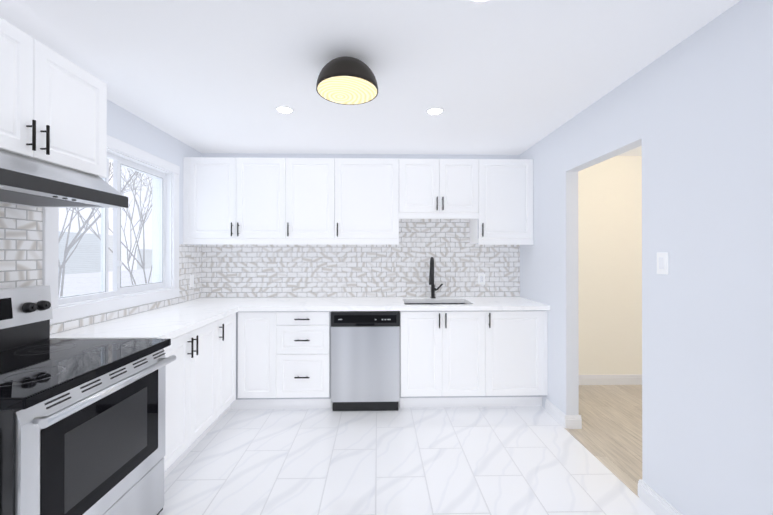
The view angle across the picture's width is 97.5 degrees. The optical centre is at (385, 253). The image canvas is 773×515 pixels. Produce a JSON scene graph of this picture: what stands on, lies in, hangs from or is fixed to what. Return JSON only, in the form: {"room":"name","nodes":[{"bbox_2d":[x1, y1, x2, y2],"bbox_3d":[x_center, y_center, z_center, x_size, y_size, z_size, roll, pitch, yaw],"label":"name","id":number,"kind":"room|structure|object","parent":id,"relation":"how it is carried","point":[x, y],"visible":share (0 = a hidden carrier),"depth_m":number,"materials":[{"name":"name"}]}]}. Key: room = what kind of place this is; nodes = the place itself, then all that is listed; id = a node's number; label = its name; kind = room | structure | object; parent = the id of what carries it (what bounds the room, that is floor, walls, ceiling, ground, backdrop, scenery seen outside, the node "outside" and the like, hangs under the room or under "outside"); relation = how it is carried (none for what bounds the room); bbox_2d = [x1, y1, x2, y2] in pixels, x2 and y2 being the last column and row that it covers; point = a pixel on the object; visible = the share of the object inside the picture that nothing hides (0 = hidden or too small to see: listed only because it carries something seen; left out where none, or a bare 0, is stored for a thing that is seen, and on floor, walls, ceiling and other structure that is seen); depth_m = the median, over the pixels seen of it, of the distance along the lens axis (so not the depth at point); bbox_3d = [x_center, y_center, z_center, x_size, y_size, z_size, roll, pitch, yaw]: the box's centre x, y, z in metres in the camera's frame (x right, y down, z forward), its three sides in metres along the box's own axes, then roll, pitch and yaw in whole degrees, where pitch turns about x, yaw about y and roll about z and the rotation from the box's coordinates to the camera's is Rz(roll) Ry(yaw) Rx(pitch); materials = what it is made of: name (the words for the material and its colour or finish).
{"room":"kitchen","nodes":[
{"label":"kitchen","id":0,"kind":"room"},
{"bbox_2d":[51,99,200,334],"bbox_3d":[-1.927,0.170,0.396,0.150,2.447,6.270,0,0,-1],"label":"wall","id":1,"kind":"structure","parent":0,"point":[125,126],"depth_m":2.73,"materials":[{"name":"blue paint"}]},
{"bbox_2d":[0,17,106,177],"bbox_3d":[-1.694,-0.671,1.456,0.358,0.516,0.795,0,0,-1],"label":"upper cabinet","id":2,"kind":"object","parent":1,"relation":"attached to","point":[53,107],"depth_m":1.53,"materials":[{"name":"white wood"}]},
{"bbox_2d":[0,149,127,207],"bbox_3d":[-1.620,-0.326,1.441,0.490,0.171,0.756,0,0,-1],"label":"range hood","id":3,"kind":"object","parent":2,"relation":"attached to","point":[29,181],"visible":1,"depth_m":1.49,"materials":[{"name":"silver metal"}]},
{"bbox_2d":[0,203,203,334],"bbox_3d":[-1.880,0.023,1.882,0.008,0.868,3.240,0,0,-1],"label":"backsplash","id":4,"kind":"structure","parent":1,"relation":"attached to","point":[20,226],"depth_m":1.82,"materials":[{"name":"tile"}]},
{"bbox_2d":[190,275,193,286],"bbox_3d":[-1.905,0.275,3.336,0.005,0.115,0.070,0,0,-1],"label":"outlet","id":5,"kind":"object","parent":4,"relation":"attached to","point":[191,280],"visible":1,"depth_m":3.33,"materials":[{"name":"white plastic"}]},
{"bbox_2d":[42,135,179,323],"bbox_3d":[-1.960,-0.200,2.481,0.173,1.196,1.256,0,0,-1],"label":"window unit","id":6,"kind":"structure","parent":1,"relation":"in","point":[164,284],"depth_m":2.49,"materials":[{"name":"white"}]},
{"bbox_2d":[0,0,740,155],"bbox_3d":[0.696,-1.103,0.456,5.497,0.100,6.470,0,0,-1],"label":"ceiling","id":7,"kind":"structure","parent":0,"point":[505,77],"depth_m":1.84,"materials":[{"name":"white paint"}]},
{"bbox_2d":[274,105,294,113],"bbox_3d":[-0.735,-1.043,2.470,0.144,0.006,0.144,0,0,-1],"label":"recessed light","id":8,"kind":"object","parent":7,"relation":"in","point":[282,109],"visible":1,"depth_m":2.46,"materials":[{"name":"white"}]},
{"bbox_2d":[316,56,377,104],"bbox_3d":[-0.206,-0.966,1.851,0.336,0.165,0.336,0,0,-1],"label":"dome ceiling light","id":9,"kind":"object","parent":7,"relation":"attached to","point":[345,80],"visible":1,"depth_m":1.78,"materials":[{"name":"brown metal"}]},
{"bbox_2d":[425,107,444,114],"bbox_3d":[0.367,-1.043,2.494,0.144,0.006,0.144,0,0,-1],"label":"recessed light","id":10,"kind":"object","parent":7,"relation":"in","point":[435,111],"visible":1,"depth_m":2.49,"materials":[{"name":"white"}]},
{"bbox_2d":[468,0,491,3],"bbox_3d":[0.392,-1.047,1.355,0.144,0.006,0.144,0,0,-1],"label":"recessed light","id":11,"kind":"object","parent":7,"relation":"in","point":[479,1],"visible":1,"depth_m":1.41,"materials":[{"name":"white"}]},
{"bbox_2d":[159,385,656,514],"bbox_3d":[0.696,1.444,0.449,5.497,0.100,6.470,0,0,-1],"label":"floor","id":12,"kind":"structure","parent":0,"point":[527,460],"depth_m":2.26,"materials":[{"name":"tile"}]},
{"bbox_2d":[0,285,175,514],"bbox_3d":[-1.482,0.784,1.441,0.761,1.225,0.762,0,0,-1],"label":"range","id":13,"kind":"object","parent":12,"relation":"on","point":[82,426],"visible":1,"depth_m":1.41,"materials":[{"name":"silver metal"}]},
{"bbox_2d":[163,320,218,478],"bbox_3d":[-1.580,0.955,2.202,0.617,0.888,0.739,0,0,-1],"label":"base cabinet","id":14,"kind":"object","parent":12,"relation":"on","point":[217,370],"depth_m":2.21,"materials":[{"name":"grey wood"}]},
{"bbox_2d":[50,305,237,338],"bbox_3d":[-1.566,0.480,2.354,0.637,0.040,1.048,0,0,-1],"label":"countertop","id":15,"kind":"structure","parent":14,"relation":"on","point":[173,321],"depth_m":2.21,"materials":[{"name":"stone"}]},
{"bbox_2d":[219,312,238,420],"bbox_3d":[-1.592,0.956,2.763,0.617,0.888,0.385,0,0,-1],"label":"base cabinet","id":16,"kind":"object","parent":12,"relation":"on","point":[228,325],"depth_m":2.80,"materials":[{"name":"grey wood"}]},
{"bbox_2d":[174,297,549,311],"bbox_3d":[-0.234,0.482,3.242,3.340,0.040,0.631,0,0,-1],"label":"countertop","id":17,"kind":"structure","parent":16,"relation":"on","point":[251,303],"depth_m":3.10,"materials":[{"name":"stone"}]},
{"bbox_2d":[405,303,465,304],"bbox_3d":[0.489,0.603,3.227,0.646,0.199,0.386,0,0,-1],"label":"sink","id":18,"kind":"object","parent":17,"relation":"in","point":[430,303],"visible":0.02,"depth_m":3.41,"materials":[{"name":"silver metal"}]},
{"bbox_2d":[429,257,442,297],"bbox_3d":[0.511,0.250,3.418,0.164,0.424,0.190,0,0,-1],"label":"faucet","id":19,"kind":"object","parent":17,"relation":"on","point":[431,280],"visible":1,"depth_m":3.46,"materials":[{"name":"black metal"}]},
{"bbox_2d":[239,311,278,408],"bbox_3d":[-1.123,0.958,3.241,0.332,0.888,0.590,0,0,-1],"label":"base cabinet","id":20,"kind":"object","parent":12,"relation":"on","point":[258,330],"depth_m":2.95,"materials":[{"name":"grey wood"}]},
{"bbox_2d":[279,311,332,408],"bbox_3d":[-0.722,0.958,3.250,0.471,0.888,0.590,0,0,-1],"label":"base cabinet","id":21,"kind":"object","parent":12,"relation":"on","point":[304,336],"depth_m":2.96,"materials":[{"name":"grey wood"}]},
{"bbox_2d":[331,311,399,410],"bbox_3d":[-0.180,0.959,3.238,0.603,0.879,0.558,0,0,-1],"label":"dishwasher","id":22,"kind":"object","parent":12,"relation":"on","point":[365,360],"visible":0.96,"depth_m":2.96,"materials":[{"name":"grey metal"}]},
{"bbox_2d":[399,322,478,407],"bbox_3d":[0.487,1.072,3.276,0.654,0.660,0.590,0,0,-1],"label":"base cabinet","id":23,"kind":"object","parent":12,"relation":"on","point":[439,361],"depth_m":2.98,"materials":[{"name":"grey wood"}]},
{"bbox_2d":[459,310,547,406],"bbox_3d":[1.123,0.958,3.290,0.618,0.888,0.590,0,0,-1],"label":"base cabinet","id":24,"kind":"object","parent":12,"relation":"on","point":[513,345],"depth_m":3.00,"materials":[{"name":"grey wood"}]},
{"bbox_2d":[565,428,638,496],"bbox_3d":[1.455,1.396,2.321,0.030,0.006,0.776,0,0,-1],"label":"threshold strip","id":25,"kind":"object","parent":12,"relation":"on","point":[617,475],"visible":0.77,"depth_m":2.24,"materials":[{"name":"brown wood"}]},
{"bbox_2d":[201,153,641,374],"bbox_3d":[0.627,0.180,3.636,5.497,2.447,0.100,0,0,-1],"label":"wall","id":26,"kind":"structure","parent":0,"point":[610,260],"depth_m":3.62,"materials":[{"name":"white paint"}]},
{"bbox_2d":[183,157,287,240],"bbox_3d":[-1.432,-0.523,3.378,0.966,0.769,0.328,0,0,-1],"label":"upper cabinet","id":27,"kind":"object","parent":26,"relation":"attached to","point":[225,198],"depth_m":3.22,"materials":[{"name":"white wood"}]},
{"bbox_2d":[288,158,335,240],"bbox_3d":[-0.721,-0.523,3.394,0.473,0.769,0.328,0,0,-1],"label":"upper cabinet","id":28,"kind":"object","parent":26,"relation":"attached to","point":[311,181],"depth_m":3.23,"materials":[{"name":"white wood"}]},
{"bbox_2d":[204,219,519,297],"bbox_3d":[-0.245,0.036,3.564,3.350,0.851,0.008,0,0,-1],"label":"backsplash","id":29,"kind":"structure","parent":26,"relation":"attached to","point":[402,268],"depth_m":3.56,"materials":[{"name":"tile"}]},
{"bbox_2d":[478,274,484,284],"bbox_3d":[1.019,0.275,3.583,0.072,0.116,0.007,0,0,-1],"label":"outlet","id":30,"kind":"object","parent":29,"relation":"attached to","point":[481,279],"visible":1,"depth_m":3.58,"materials":[{"name":"white plastic"}]},
{"bbox_2d":[336,158,399,240],"bbox_3d":[-0.180,-0.523,3.406,0.624,0.769,0.328,0,0,-1],"label":"upper cabinet","id":31,"kind":"object","parent":26,"relation":"attached to","point":[367,189],"depth_m":3.24,"materials":[{"name":"white wood"}]},
{"bbox_2d":[400,159,479,216],"bbox_3d":[0.511,-0.649,3.421,0.775,0.518,0.328,0,0,-1],"label":"upper cabinet","id":32,"kind":"object","parent":26,"relation":"attached to","point":[428,187],"depth_m":3.26,"materials":[{"name":"white wood"}]},
{"bbox_2d":[468,159,533,240],"bbox_3d":[1.162,-0.523,3.435,0.536,0.769,0.328,0,0,-1],"label":"upper cabinet","id":33,"kind":"object","parent":26,"relation":"attached to","point":[506,185],"depth_m":3.27,"materials":[{"name":"white wood"}]},
{"bbox_2d":[520,0,772,514],"bbox_3d":[1.548,0.171,0.471,0.100,2.447,6.270,0,0,-1],"label":"wall","id":34,"kind":"structure","parent":0,"point":[692,115],"depth_m":1.61,"materials":[{"name":"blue paint"}]},
{"bbox_2d":[545,399,682,514],"bbox_3d":[1.554,1.341,0.177,0.132,0.104,5.690,0,0,-1],"label":"baseboard","id":35,"kind":"structure","parent":34,"relation":"attached to","point":[653,500],"depth_m":1.91,"materials":[{"name":"white wood"}]},
{"bbox_2d":[657,252,668,274],"bbox_3d":[1.463,0.054,1.791,0.012,0.116,0.072,0,0,-1],"label":"switch plate","id":36,"kind":"object","parent":34,"relation":"attached to","point":[662,262],"visible":1,"depth_m":1.78,"materials":[{"name":"white plastic"}]},
{"label":"outside","id":37,"kind":"structure","parent":0,"visible":0},
{"bbox_2d":[58,162,151,296],"bbox_3d":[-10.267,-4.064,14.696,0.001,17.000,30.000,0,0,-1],"label":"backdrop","id":38,"kind":"structure","parent":37,"point":[89,252],"depth_m":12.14,"materials":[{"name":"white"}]},
{"bbox_3d":[3.360,0.175,2.060,0.100,2.447,3.170,0,0,-1],"label":"wall","id":39,"kind":"structure","parent":0,"visible":0},
{"bbox_2d":[579,374,641,384],"bbox_3d":[2.403,1.351,3.613,1.746,0.104,0.016,0,0,-1],"label":"baseboard","id":40,"kind":"structure","parent":39,"relation":"attached to","point":[630,379],"depth_m":3.60,"materials":[{"name":"white wood"}]},
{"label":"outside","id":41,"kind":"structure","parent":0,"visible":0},
{"bbox_2d":[58,162,151,296],"bbox_3d":[-7.289,-0.860,9.015,8.327,10.566,10.614,0,0,-1],"label":"tree","id":42,"kind":"object","parent":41,"point":[74,241],"visible":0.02,"depth_m":8.44,"materials":[{"name":"grey plant"}]}
]}

